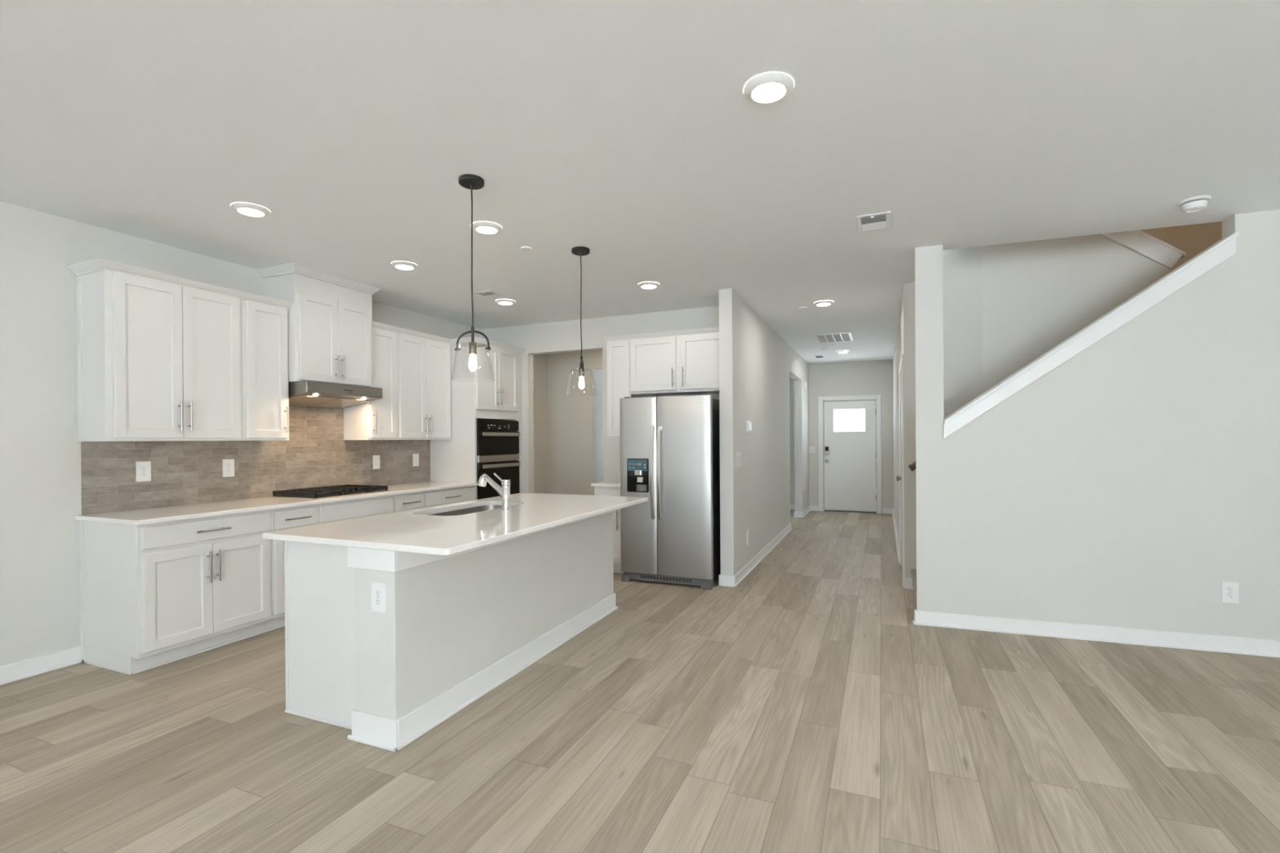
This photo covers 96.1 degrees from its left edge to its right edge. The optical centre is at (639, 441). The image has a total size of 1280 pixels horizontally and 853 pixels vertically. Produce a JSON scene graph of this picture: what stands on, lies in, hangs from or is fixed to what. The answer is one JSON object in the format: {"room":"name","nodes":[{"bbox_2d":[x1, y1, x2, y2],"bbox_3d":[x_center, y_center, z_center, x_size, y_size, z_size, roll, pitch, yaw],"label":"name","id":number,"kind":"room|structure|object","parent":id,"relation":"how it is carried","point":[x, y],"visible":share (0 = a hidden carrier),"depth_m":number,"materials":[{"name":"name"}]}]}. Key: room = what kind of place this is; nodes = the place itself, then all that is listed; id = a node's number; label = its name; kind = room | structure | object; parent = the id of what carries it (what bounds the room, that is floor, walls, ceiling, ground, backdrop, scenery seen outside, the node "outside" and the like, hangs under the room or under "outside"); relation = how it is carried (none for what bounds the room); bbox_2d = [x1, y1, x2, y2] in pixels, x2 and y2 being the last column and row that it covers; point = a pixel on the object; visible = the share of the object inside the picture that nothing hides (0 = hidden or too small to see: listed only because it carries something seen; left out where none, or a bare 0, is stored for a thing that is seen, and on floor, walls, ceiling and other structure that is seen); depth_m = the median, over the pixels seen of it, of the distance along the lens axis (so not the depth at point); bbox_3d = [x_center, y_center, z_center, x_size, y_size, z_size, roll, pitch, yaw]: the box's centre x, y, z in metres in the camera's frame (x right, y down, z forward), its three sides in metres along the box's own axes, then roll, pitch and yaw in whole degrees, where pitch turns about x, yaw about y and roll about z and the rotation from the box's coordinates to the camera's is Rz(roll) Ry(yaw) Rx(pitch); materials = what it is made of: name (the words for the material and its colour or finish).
{"room":"open-plan kitchen","nodes":[
{"label":"open-plan kitchen","id":0,"kind":"room"},
{"bbox_2d":[0,200,603,666],"bbox_3d":[-3.309,0.000,4.183,0.120,2.744,17.384,0,0,23],"label":"wall","id":1,"kind":"structure","parent":0,"point":[41,462],"depth_m":3.46,"materials":[{"name":"white paint"}]},
{"bbox_2d":[0,645,82,684],"bbox_3d":[-5.017,1.349,-0.079,0.026,0.100,7.945,0,0,23],"label":"baseboard","id":2,"kind":"structure","parent":1,"relation":"attached to","point":[11,673],"depth_m":3.40,"materials":[{"name":"white wood"}]},
{"bbox_2d":[75,270,243,441],"bbox_3d":[-3.177,-0.516,3.880,0.361,1.031,0.811,0,0,23],"label":"upper cabinet","id":3,"kind":"object","parent":1,"relation":"attached to","point":[157,361],"visible":1,"depth_m":3.69,"materials":[{"name":"white paint"}]},
{"bbox_2d":[66,257,292,309],"bbox_3d":[-3.123,-1.057,4.022,0.353,0.049,1.212,0,0,23],"label":"crown molding","id":4,"kind":"structure","parent":3,"relation":"on","point":[96,264],"depth_m":3.74,"materials":[{"name":"white paint"}]},
{"bbox_2d":[80,405,430,515],"bbox_3d":[-2.906,0.059,4.974,0.008,0.786,3.000,0,0,23],"label":"tile backsplash","id":5,"kind":"structure","parent":1,"relation":"attached to","point":[316,454],"depth_m":4.53,"materials":[{"name":"beige tile"}]},
{"bbox_2d":[135,461,151,481],"bbox_3d":[-3.353,0.205,3.886,0.009,0.135,0.085,0,0,23],"label":"wall outlet","id":6,"kind":"object","parent":5,"relation":"attached to","point":[143,468],"visible":1,"depth_m":3.88,"materials":[{"name":"white plastic"}]},
{"bbox_2d":[141,466,146,471],"bbox_3d":[-3.352,0.186,3.885,0.004,0.033,0.033,0,0,23],"label":"receptacle","id":7,"kind":"object","parent":6,"relation":"attached to","point":[143,468],"depth_m":3.89,"materials":[{"name":"grey plastic"}]},
{"bbox_2d":[141,471,146,476],"bbox_3d":[-3.351,0.225,3.886,0.004,0.033,0.033,0,0,23],"label":"receptacle","id":8,"kind":"object","parent":6,"relation":"attached to","point":[143,473],"depth_m":3.89,"materials":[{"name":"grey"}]},
{"bbox_2d":[222,458,234,477],"bbox_3d":[-3.141,0.206,4.391,0.009,0.135,0.085,0,0,23],"label":"wall outlet","id":9,"kind":"object","parent":5,"relation":"attached to","point":[228,464],"visible":1,"depth_m":4.39,"materials":[{"name":"white plastic"}]},
{"bbox_2d":[373,455,380,469],"bbox_3d":[-2.599,0.207,5.676,0.011,0.135,0.085,0,0,23],"label":"wall switch","id":10,"kind":"object","parent":5,"relation":"attached to","point":[376,460],"visible":1,"depth_m":5.67,"materials":[{"name":"white plastic"}]},
{"bbox_2d":[413,453,418,466],"bbox_3d":[-2.397,0.202,6.156,0.011,0.135,0.085,0,0,23],"label":"wall switch","id":11,"kind":"object","parent":5,"relation":"attached to","point":[415,456],"visible":1,"depth_m":6.15,"materials":[{"name":"white plastic"}]},
{"bbox_2d":[241,299,288,440],"bbox_3d":[-2.950,-0.519,4.417,0.361,1.031,0.354,0,0,23],"label":"upper cabinet","id":12,"kind":"object","parent":1,"relation":"attached to","point":[264,327],"visible":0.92,"depth_m":4.35,"materials":[{"name":"white paint"}]},
{"bbox_2d":[262,272,372,387],"bbox_3d":[-2.705,-0.895,4.909,0.436,0.849,0.739,0,0,23],"label":"upper cabinet","id":13,"kind":"object","parent":1,"relation":"attached to","point":[330,325],"visible":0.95,"depth_m":4.74,"materials":[{"name":"white paint"}]},
{"bbox_2d":[256,262,380,294],"bbox_3d":[-2.711,-1.349,4.908,0.428,0.058,0.841,0,0,23],"label":"crown molding","id":14,"kind":"structure","parent":13,"relation":"attached to","point":[291,268],"depth_m":4.63,"materials":[{"name":"white paint"}]},
{"bbox_2d":[288,381,382,408],"bbox_3d":[-2.667,-0.384,4.896,0.494,0.166,0.735,0,0,23],"label":"range hood","id":15,"kind":"object","parent":13,"relation":"attached to","point":[304,393],"visible":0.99,"depth_m":4.79,"materials":[{"name":"silver metal"}]},
{"bbox_2d":[343,327,397,439],"bbox_3d":[-2.524,-0.526,5.431,0.361,1.031,0.352,0,0,23],"label":"upper cabinet","id":16,"kind":"object","parent":1,"relation":"attached to","point":[376,420],"visible":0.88,"depth_m":5.35,"materials":[{"name":"white paint"}]},
{"bbox_2d":[396,333,450,439],"bbox_3d":[-2.310,-0.529,5.939,0.361,1.031,0.748,0,0,23],"label":"upper cabinet","id":17,"kind":"object","parent":1,"relation":"attached to","point":[423,365],"visible":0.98,"depth_m":5.83,"materials":[{"name":"white paint"}]},
{"bbox_2d":[546,349,602,495],"bbox_3d":[0.121,-0.038,8.024,3.224,2.744,0.114,0,0,23],"label":"wall","id":18,"kind":"structure","parent":0,"point":[571,449],"depth_m":8.44,"materials":[{"name":"white paint"}]},
{"bbox_2d":[480,306,719,493],"bbox_3d":[-0.476,-0.029,6.604,3.224,2.744,0.115,0,0,23],"label":"wall","id":19,"kind":"structure","parent":0,"point":[564,336],"depth_m":6.59,"materials":[{"name":"white paint"}]},
{"bbox_2d":[606,340,641,438],"bbox_3d":[-0.178,-0.545,6.215,0.284,1.031,0.361,0,0,23],"label":"upper cabinet","id":20,"kind":"object","parent":19,"relation":"attached to","point":[618,353],"visible":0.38,"depth_m":6.10,"materials":[{"name":"white paint"}]},
{"bbox_2d":[630,333,719,395],"bbox_3d":[0.430,-0.779,5.958,1.038,0.568,0.361,0,0,23],"label":"upper cabinet","id":21,"kind":"object","parent":19,"relation":"attached to","point":[684,364],"visible":0.88,"depth_m":5.84,"materials":[{"name":"white paint"}]},
{"bbox_2d":[600,327,719,342],"bbox_3d":[0.274,-1.088,6.024,1.374,0.049,0.353,0,0,23],"label":"crown molding","id":22,"kind":"structure","parent":21,"relation":"attached to","point":[713,330],"depth_m":5.88,"materials":[{"name":"white paint"}]},
{"bbox_2d":[0,0,1279,364],"bbox_3d":[0.524,-1.585,2.570,8.453,0.386,17.404,0,0,23],"label":"ceiling","id":23,"kind":"structure","parent":0,"point":[628,132],"depth_m":2.61,"materials":[{"name":"white paint"}]},
{"bbox_2d":[231,202,270,217],"bbox_3d":[-2.305,-1.365,3.408,0.194,0.022,0.194,0,0,23],"label":"recessed light","id":24,"kind":"object","parent":23,"relation":"in","point":[244,208],"visible":1,"depth_m":3.38,"materials":[{"name":"white plastic"}]},
{"bbox_2d":[391,261,417,270],"bbox_3d":[-1.847,-1.372,4.512,0.194,0.022,0.194,0,0,23],"label":"recessed light","id":25,"kind":"object","parent":23,"relation":"in","point":[404,265],"visible":1,"depth_m":4.47,"materials":[{"name":"white plastic"}]},
{"bbox_2d":[450,173,494,382],"bbox_3d":[-0.889,-0.854,3.049,0.224,1.061,0.224,0,0,23],"label":"pendant light","id":26,"kind":"object","parent":23,"relation":"hanging from","point":[468,181],"visible":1,"depth_m":3.04,"materials":[{"name":"black metal"}]},
{"bbox_2d":[468,342,476,371],"bbox_3d":[-0.886,-0.447,3.050,0.042,0.152,0.042,0,0,23],"label":"bulb","id":27,"kind":"object","parent":26,"relation":"attached to","point":[472,345],"depth_m":3.04,"materials":[{"name":"white glass"}]},
{"bbox_2d":[472,221,502,234],"bbox_3d":[-0.992,-1.375,3.723,0.194,0.022,0.194,0,0,23],"label":"recessed light","id":28,"kind":"object","parent":23,"relation":"in","point":[482,227],"visible":0.97,"depth_m":3.69,"materials":[{"name":"white plastic"}]},
{"bbox_2d":[473,289,506,298],"bbox_3d":[-1.416,-1.383,5.448,0.200,0.014,0.260,0,0,23],"label":"ceiling vent","id":29,"kind":"object","parent":23,"relation":"in","point":[490,294],"visible":1,"depth_m":5.43,"materials":[{"name":"white metal"}]},
{"bbox_2d":[495,298,515,305],"bbox_3d":[-1.338,-1.380,5.722,0.194,0.022,0.194,0,0,23],"label":"recessed light","id":30,"kind":"object","parent":23,"relation":"in","point":[501,301],"visible":1,"depth_m":5.68,"materials":[{"name":"white"}]},
{"bbox_2d":[520,246,532,251],"bbox_3d":[-0.819,-1.383,4.139,0.084,0.012,0.084,0,0,23],"label":"sprinkler cover","id":31,"kind":"object","parent":23,"relation":"attached to","point":[522,248],"visible":1,"depth_m":4.13,"materials":[{"name":"white plastic"}]},
{"bbox_2d":[566,246,597,396],"bbox_3d":[-0.427,-0.861,4.178,0.224,1.061,0.224,0,0,23],"label":"pendant light","id":32,"kind":"object","parent":23,"relation":"hanging from","point":[577,251],"visible":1,"depth_m":4.17,"materials":[{"name":"black metal"}]},
{"bbox_2d":[578,368,584,389],"bbox_3d":[-0.424,-0.454,4.179,0.042,0.152,0.042,0,0,23],"label":"bulb","id":33,"kind":"object","parent":32,"relation":"attached to","point":[581,384],"depth_m":4.17,"materials":[{"name":"white glass"}]},
{"bbox_2d":[637,281,659,288],"bbox_3d":[0.078,-1.387,5.139,0.194,0.022,0.194,0,0,23],"label":"recessed light","id":34,"kind":"object","parent":23,"relation":"in","point":[645,285],"visible":1,"depth_m":5.09,"materials":[{"name":"white"}]},
{"bbox_2d":[743,71,794,103],"bbox_3d":[0.506,-1.380,2.263,0.194,0.022,0.194,0,0,23],"label":"recessed light","id":35,"kind":"object","parent":23,"relation":"in","point":[771,86],"visible":1,"depth_m":2.23,"materials":[{"name":"white plastic"}]},
{"bbox_2d":[813,300,833,306],"bbox_3d":[1.875,-1.402,5.869,0.194,0.022,0.194,0,0,23],"label":"recessed light","id":36,"kind":"object","parent":23,"relation":"in","point":[822,303],"visible":1,"depth_m":5.82,"materials":[{"name":"white"}]},
{"bbox_2d":[813,332,853,342],"bbox_3d":[2.675,-1.423,7.935,0.477,0.008,0.700,0,0,23],"label":"ceiling vent","id":37,"kind":"object","parent":23,"relation":"in","point":[845,336],"visible":1,"depth_m":7.89,"materials":[{"name":"white metal"}]},
{"bbox_2d":[836,350,849,353],"bbox_3d":[3.246,-1.424,9.192,0.194,0.022,0.194,0,0,23],"label":"recessed light","id":38,"kind":"object","parent":23,"relation":"in","point":[841,351],"visible":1,"depth_m":9.15,"materials":[{"name":"white"}]},
{"bbox_2d":[856,211,891,232],"bbox_3d":[1.497,-1.396,3.684,0.200,0.014,0.300,0,0,23],"label":"ceiling vent","id":39,"kind":"object","parent":23,"relation":"in","point":[877,221],"visible":1,"depth_m":3.67,"materials":[{"name":"white metal"}]},
{"bbox_2d":[1177,195,1211,213],"bbox_3d":[3.254,-1.385,3.379,0.146,0.058,0.146,0,0,23],"label":"smoke detector","id":40,"kind":"object","parent":23,"relation":"attached to","point":[1197,203],"visible":1,"depth_m":3.35,"materials":[{"name":"white plastic"}]},
{"bbox_2d":[0,511,1279,852],"bbox_3d":[0.541,1.411,2.572,8.453,0.120,17.384,0,0,23],"label":"floor","id":41,"kind":"structure","parent":0,"point":[801,705],"depth_m":2.54,"materials":[{"name":"brown wood"}]},
{"bbox_2d":[78,510,271,675],"bbox_3d":[-3.027,0.930,3.824,0.666,0.883,0.807,0,0,23],"label":"base cabinet","id":42,"kind":"object","parent":41,"relation":"on","point":[149,594],"visible":0.94,"depth_m":3.55,"materials":[{"name":"white paint"}]},
{"bbox_2d":[75,481,477,525],"bbox_3d":[-2.613,0.466,4.835,0.650,0.030,3.035,0,0,23],"label":"countertop","id":43,"kind":"structure","parent":42,"relation":"on","point":[179,513],"depth_m":4.00,"materials":[{"name":"white stone"}]},
{"bbox_2d":[270,484,390,499],"bbox_3d":[-2.599,0.425,4.875,0.532,0.050,0.728,0,0,23],"label":"gas cooktop","id":44,"kind":"object","parent":43,"relation":"in","point":[331,491],"visible":1,"depth_m":4.72,"materials":[{"name":"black metal"}]},
{"bbox_2d":[274,489,386,497],"bbox_3d":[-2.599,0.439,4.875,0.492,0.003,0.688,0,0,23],"label":"grate","id":45,"kind":"object","parent":44,"relation":"on","point":[350,492],"depth_m":4.62,"materials":[{"name":"black metal"}]},
{"bbox_2d":[131,623,284,674],"bbox_3d":[-2.405,1.355,4.767,0.018,0.018,3.005,0,0,23],"label":"toe kick","id":46,"kind":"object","parent":41,"relation":"on","point":[217,646],"depth_m":3.73,"materials":[{"name":"white paint"}]},
{"bbox_2d":[264,504,317,629],"bbox_3d":[-2.801,0.926,4.362,0.666,0.883,0.359,0,0,23],"label":"base cabinet","id":47,"kind":"object","parent":41,"relation":"on","point":[307,515],"visible":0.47,"depth_m":4.14,"materials":[{"name":"white paint"}]},
{"bbox_2d":[316,495,393,524],"bbox_3d":[-2.586,0.923,4.873,0.666,0.883,0.747,0,0,23],"label":"base cabinet","id":48,"kind":"object","parent":41,"relation":"on","point":[355,508],"visible":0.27,"depth_m":4.71,"materials":[{"name":"white paint"}]},
{"bbox_2d":[393,491,424,512],"bbox_3d":[-2.370,0.919,5.385,0.666,0.883,0.363,0,0,23],"label":"drawer","id":49,"kind":"object","parent":41,"relation":"on","point":[403,502],"visible":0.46,"depth_m":5.25,"materials":[{"name":"white paint"}]},
{"bbox_2d":[423,485,475,507],"bbox_3d":[-2.156,0.916,5.893,0.666,0.883,0.736,0,0,23],"label":"drawer","id":50,"kind":"object","parent":41,"relation":"on","point":[451,495],"visible":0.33,"depth_m":5.73,"materials":[{"name":"white paint"}]},
{"bbox_2d":[284,510,617,751],"bbox_3d":[-1.006,0.916,3.732,0.827,0.883,2.295,0,0,23],"label":"kitchen island","id":51,"kind":"object","parent":41,"relation":"on","point":[453,628],"visible":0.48,"depth_m":2.84,"materials":[{"name":"white paint"}]},
{"bbox_2d":[371,581,386,613],"bbox_3d":[-1.173,0.701,2.579,0.085,0.135,0.009,0,0,23],"label":"wall outlet","id":52,"kind":"object","parent":51,"relation":"attached to","point":[378,589],"visible":1,"depth_m":2.57,"materials":[{"name":"white plastic"}]},
{"bbox_2d":[374,589,380,596],"bbox_3d":[-1.174,0.682,2.577,0.033,0.033,0.004,0,0,23],"label":"receptacle","id":53,"kind":"object","parent":52,"relation":"attached to","point":[377,592],"depth_m":2.58,"materials":[{"name":"grey plastic"}]},
{"bbox_2d":[374,598,381,605],"bbox_3d":[-1.174,0.721,2.577,0.033,0.033,0.004,0,0,23],"label":"receptacle","id":54,"kind":"object","parent":52,"relation":"attached to","point":[377,601],"depth_m":2.57,"materials":[{"name":"grey plastic"}]},
{"bbox_2d":[262,493,648,555],"bbox_3d":[-0.903,0.458,3.638,1.168,0.030,2.230,0,0,23],"label":"island countertop","id":55,"kind":"structure","parent":51,"relation":"on","point":[413,531],"depth_m":3.06,"materials":[{"name":"white stone"}]},
{"bbox_2d":[429,505,502,515],"bbox_3d":[-1.116,0.563,3.837,0.382,0.175,0.812,0,0,23],"label":"undermount sink","id":56,"kind":"object","parent":55,"relation":"in","point":[478,508],"visible":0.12,"depth_m":4.08,"materials":[{"name":"grey metal"}]},
{"bbox_2d":[477,472,511,510],"bbox_3d":[-0.952,0.325,3.751,0.253,0.236,0.064,0,0,23],"label":"kitchen faucet","id":57,"kind":"object","parent":55,"relation":"on","point":[504,491],"visible":1,"depth_m":3.71,"materials":[{"name":"silver metal"}]},
{"bbox_2d":[430,342,523,500],"bbox_3d":[-1.842,0.151,6.636,0.676,2.403,0.882,0,0,23],"label":"tall cabinet","id":58,"kind":"object","parent":41,"relation":"on","point":[476,397],"visible":0.42,"depth_m":6.24,"materials":[{"name":"white paint"}]},
{"bbox_2d":[372,320,525,353],"bbox_3d":[-1.928,-1.073,6.065,0.365,0.049,1.987,0,0,23],"label":"crown molding","id":59,"kind":"structure","parent":58,"relation":"on","point":[375,324],"depth_m":6.06,"materials":[{"name":"white paint"}]},
{"bbox_2d":[476,419,520,499],"bbox_3d":[-1.833,0.358,6.587,0.634,1.180,0.745,0,0,23],"label":"wall oven","id":60,"kind":"object","parent":58,"relation":"in","point":[497,441],"visible":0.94,"depth_m":6.42,"materials":[{"name":"black metal"}]},
{"bbox_2d":[594,486,623,573],"bbox_3d":[-0.195,0.902,6.066,0.355,0.883,0.666,0,0,23],"label":"base cabinet","id":61,"kind":"object","parent":41,"relation":"on","point":[598,491],"visible":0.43,"depth_m":5.78,"materials":[{"name":"white paint"}]},
{"bbox_2d":[591,479,620,487],"bbox_3d":[-0.201,0.445,6.078,0.380,0.030,0.643,0,0,23],"label":"countertop","id":62,"kind":"structure","parent":61,"relation":"on","point":[613,483],"depth_m":5.83,"materials":[{"name":"white stone"}]},
{"bbox_2d":[619,394,720,590],"bbox_3d":[0.360,0.456,5.672,0.895,1.770,0.870,0,0,23],"label":"refrigerator","id":63,"kind":"object","parent":41,"relation":"on","point":[670,446],"visible":1,"depth_m":5.32,"materials":[{"name":"grey metal"}]},
{"bbox_2d":[656,395,720,581],"bbox_3d":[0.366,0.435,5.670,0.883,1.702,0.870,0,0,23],"label":"door","id":64,"kind":"structure","parent":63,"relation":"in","point":[688,432],"depth_m":5.27,"materials":[{"name":"silver metal"}]},
{"bbox_2d":[790,509,795,520],"bbox_3d":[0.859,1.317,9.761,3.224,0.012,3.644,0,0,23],"label":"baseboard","id":65,"kind":"object","parent":41,"relation":"on","point":[792,511],"depth_m":10.14,"materials":[{"name":"white wood"}]},
{"bbox_2d":[911,568,916,604],"bbox_3d":[2.375,1.231,4.694,0.270,0.200,0.740,0,0,23],"label":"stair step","id":66,"kind":"structure","parent":41,"relation":"on","point":[913,571],"depth_m":4.80,"materials":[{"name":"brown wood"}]},
{"bbox_2d":[718,288,808,575],"bbox_3d":[1.948,-0.050,8.049,0.125,2.744,5.939,0,0,23],"label":"wall","id":67,"kind":"structure","parent":0,"point":[757,365],"depth_m":6.23,"materials":[{"name":"white paint"}]},
{"bbox_2d":[735,452,740,467],"bbox_3d":[0.932,0.180,5.457,0.011,0.140,0.192,0,0,23],"label":"wall switch","id":68,"kind":"object","parent":67,"relation":"attached to","point":[737,455],"visible":1,"depth_m":5.43,"materials":[{"name":"white plastic"}]},
{"bbox_2d":[746,529,749,545],"bbox_3d":[1.095,0.981,5.839,0.006,0.150,0.085,0,0,23],"label":"wall plate","id":69,"kind":"object","parent":67,"relation":"attached to","point":[748,539],"visible":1,"depth_m":5.84,"materials":[{"name":"white plastic"}]},
{"bbox_2d":[746,420,751,432],"bbox_3d":[1.113,-0.148,5.867,0.030,0.117,0.160,0,0,23],"label":"thermostat","id":70,"kind":"object","parent":67,"relation":"attached to","point":[748,424],"visible":1,"depth_m":5.82,"materials":[{"name":"white plastic"}]},
{"bbox_2d":[718,504,810,587],"bbox_3d":[0.478,1.279,8.662,3.375,0.100,5.965,0,0,23],"label":"baseboard","id":71,"kind":"structure","parent":67,"relation":"attached to","point":[723,580],"depth_m":6.17,"materials":[{"name":"white wood"}]},
{"bbox_2d":[803,381,807,391],"bbox_3d":[2.912,-0.965,10.128,0.047,0.145,0.220,0,0,23],"label":"door chime","id":72,"kind":"object","parent":67,"relation":"attached to","point":[805,384],"visible":1,"depth_m":10.03,"materials":[{"name":"white plastic"}]},
{"bbox_2d":[789,359,893,513],"bbox_3d":[2.365,-0.065,11.171,4.918,2.744,0.140,0,0,23],"label":"wall","id":73,"kind":"structure","parent":0,"point":[862,377],"depth_m":10.49,"materials":[{"name":"white paint"}]},
{"bbox_2d":[808,446,816,453],"bbox_3d":[3.219,0.160,10.731,0.121,0.125,0.011,0,0,23],"label":"wall switch","id":74,"kind":"object","parent":73,"relation":"attached to","point":[811,449],"visible":1,"depth_m":10.73,"materials":[{"name":"white plastic"}]},
{"bbox_2d":[817,394,881,513],"bbox_3d":[3.829,0.235,10.515,1.082,2.130,0.178,0,0,23],"label":"door","id":75,"kind":"structure","parent":73,"relation":"in","point":[850,463],"depth_m":10.49,"materials":[{"name":"white wood"}]},
{"bbox_2d":[809,505,893,514],"bbox_3d":[3.829,1.250,10.473,1.449,0.100,0.026,0,0,23],"label":"baseboard","id":76,"kind":"structure","parent":73,"relation":"attached to","point":[812,508],"depth_m":10.26,"materials":[{"name":"white wood"}]},
{"bbox_2d":[893,292,903,561],"bbox_3d":[3.518,-0.060,7.727,0.120,2.744,5.314,0,0,23],"label":"wall","id":77,"kind":"structure","parent":0,"point":[899,346],"depth_m":7.55,"materials":[{"name":"white paint"}]},
{"bbox_2d":[896,354,904,586],"bbox_3d":[2.607,0.266,5.707,0.106,2.120,1.020,0,0,23],"label":"door","id":78,"kind":"structure","parent":77,"relation":"in","point":[899,477],"depth_m":5.26,"materials":[{"name":"white wood"}]},
{"bbox_2d":[892,508,913,590],"bbox_3d":[3.467,1.263,7.667,0.111,0.100,5.480,0,0,23],"label":"baseboard","id":79,"kind":"structure","parent":77,"relation":"attached to","point":[907,581],"depth_m":6.62,"materials":[{"name":"white wood"}]},
{"bbox_2d":[902,234,1167,587],"bbox_3d":[3.233,-0.475,4.854,1.832,3.600,0.183,0,0,24],"label":"wall","id":80,"kind":"structure","parent":0,"point":[1006,305],"depth_m":4.86,"materials":[{"name":"white paint"}]},
{"bbox_2d":[907,461,915,471],"bbox_3d":[3.161,-0.347,4.774,1.709,1.223,0.100,0,0,24],"label":"handrail","id":81,"kind":"object","parent":80,"relation":"attached to","point":[913,466],"visible":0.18,"depth_m":5.07,"materials":[{"name":"brown wood"}]},
{"bbox_2d":[1101,230,1186,268],"bbox_3d":[3.630,-1.800,4.631,1.115,0.980,0.205,0,0,23],"label":"trim","id":82,"kind":"structure","parent":80,"relation":"attached to","point":[1140,242],"depth_m":4.41,"materials":[{"name":"white wood"}]},
{"bbox_2d":[899,221,1222,339],"bbox_3d":[4.070,-1.280,4.549,3.615,5.200,2.202,0,0,23],"label":"wall","id":83,"kind":"structure","parent":0,"point":[1192,239],"depth_m":5.23,"materials":[{"name":"brown paint"}]},
{"bbox_2d":[915,209,1279,640],"bbox_3d":[3.685,-0.046,3.680,3.500,2.744,0.130,0,0,19],"label":"wall","id":84,"kind":"structure","parent":0,"point":[1138,476],"depth_m":3.77,"materials":[{"name":"white paint"}]},
{"bbox_2d":[942,230,1239,438],"bbox_3d":[2.970,-0.663,3.917,1.644,1.282,0.184,0,0,19],"label":"trim","id":85,"kind":"structure","parent":84,"relation":"attached to","point":[1224,248],"depth_m":3.82,"materials":[{"name":"white wood"}]},
{"bbox_2d":[912,608,1279,657],"bbox_3d":[3.614,1.277,3.646,3.426,0.100,0.056,0,0,19],"label":"baseboard","id":86,"kind":"structure","parent":84,"relation":"attached to","point":[1206,642],"depth_m":3.81,"materials":[{"name":"white wood"}]},
{"bbox_2d":[1221,581,1239,604],"bbox_3d":[3.701,0.950,3.607,0.085,0.135,0.009,0,0,19],"label":"wall outlet","id":87,"kind":"object","parent":84,"relation":"attached to","point":[1229,590],"visible":1,"depth_m":3.60,"materials":[{"name":"white plastic"}]},
{"bbox_2d":[1226,586,1234,592],"bbox_3d":[3.701,0.931,3.605,0.033,0.033,0.004,0,0,19],"label":"receptacle","id":88,"kind":"object","parent":87,"relation":"attached to","point":[1229,589],"depth_m":3.60,"materials":[{"name":"grey plastic"}]},
{"bbox_2d":[1226,593,1234,598],"bbox_3d":[3.701,0.970,3.605,0.033,0.033,0.004,0,0,19],"label":"receptacle","id":89,"kind":"object","parent":87,"relation":"attached to","point":[1228,595],"depth_m":3.60,"materials":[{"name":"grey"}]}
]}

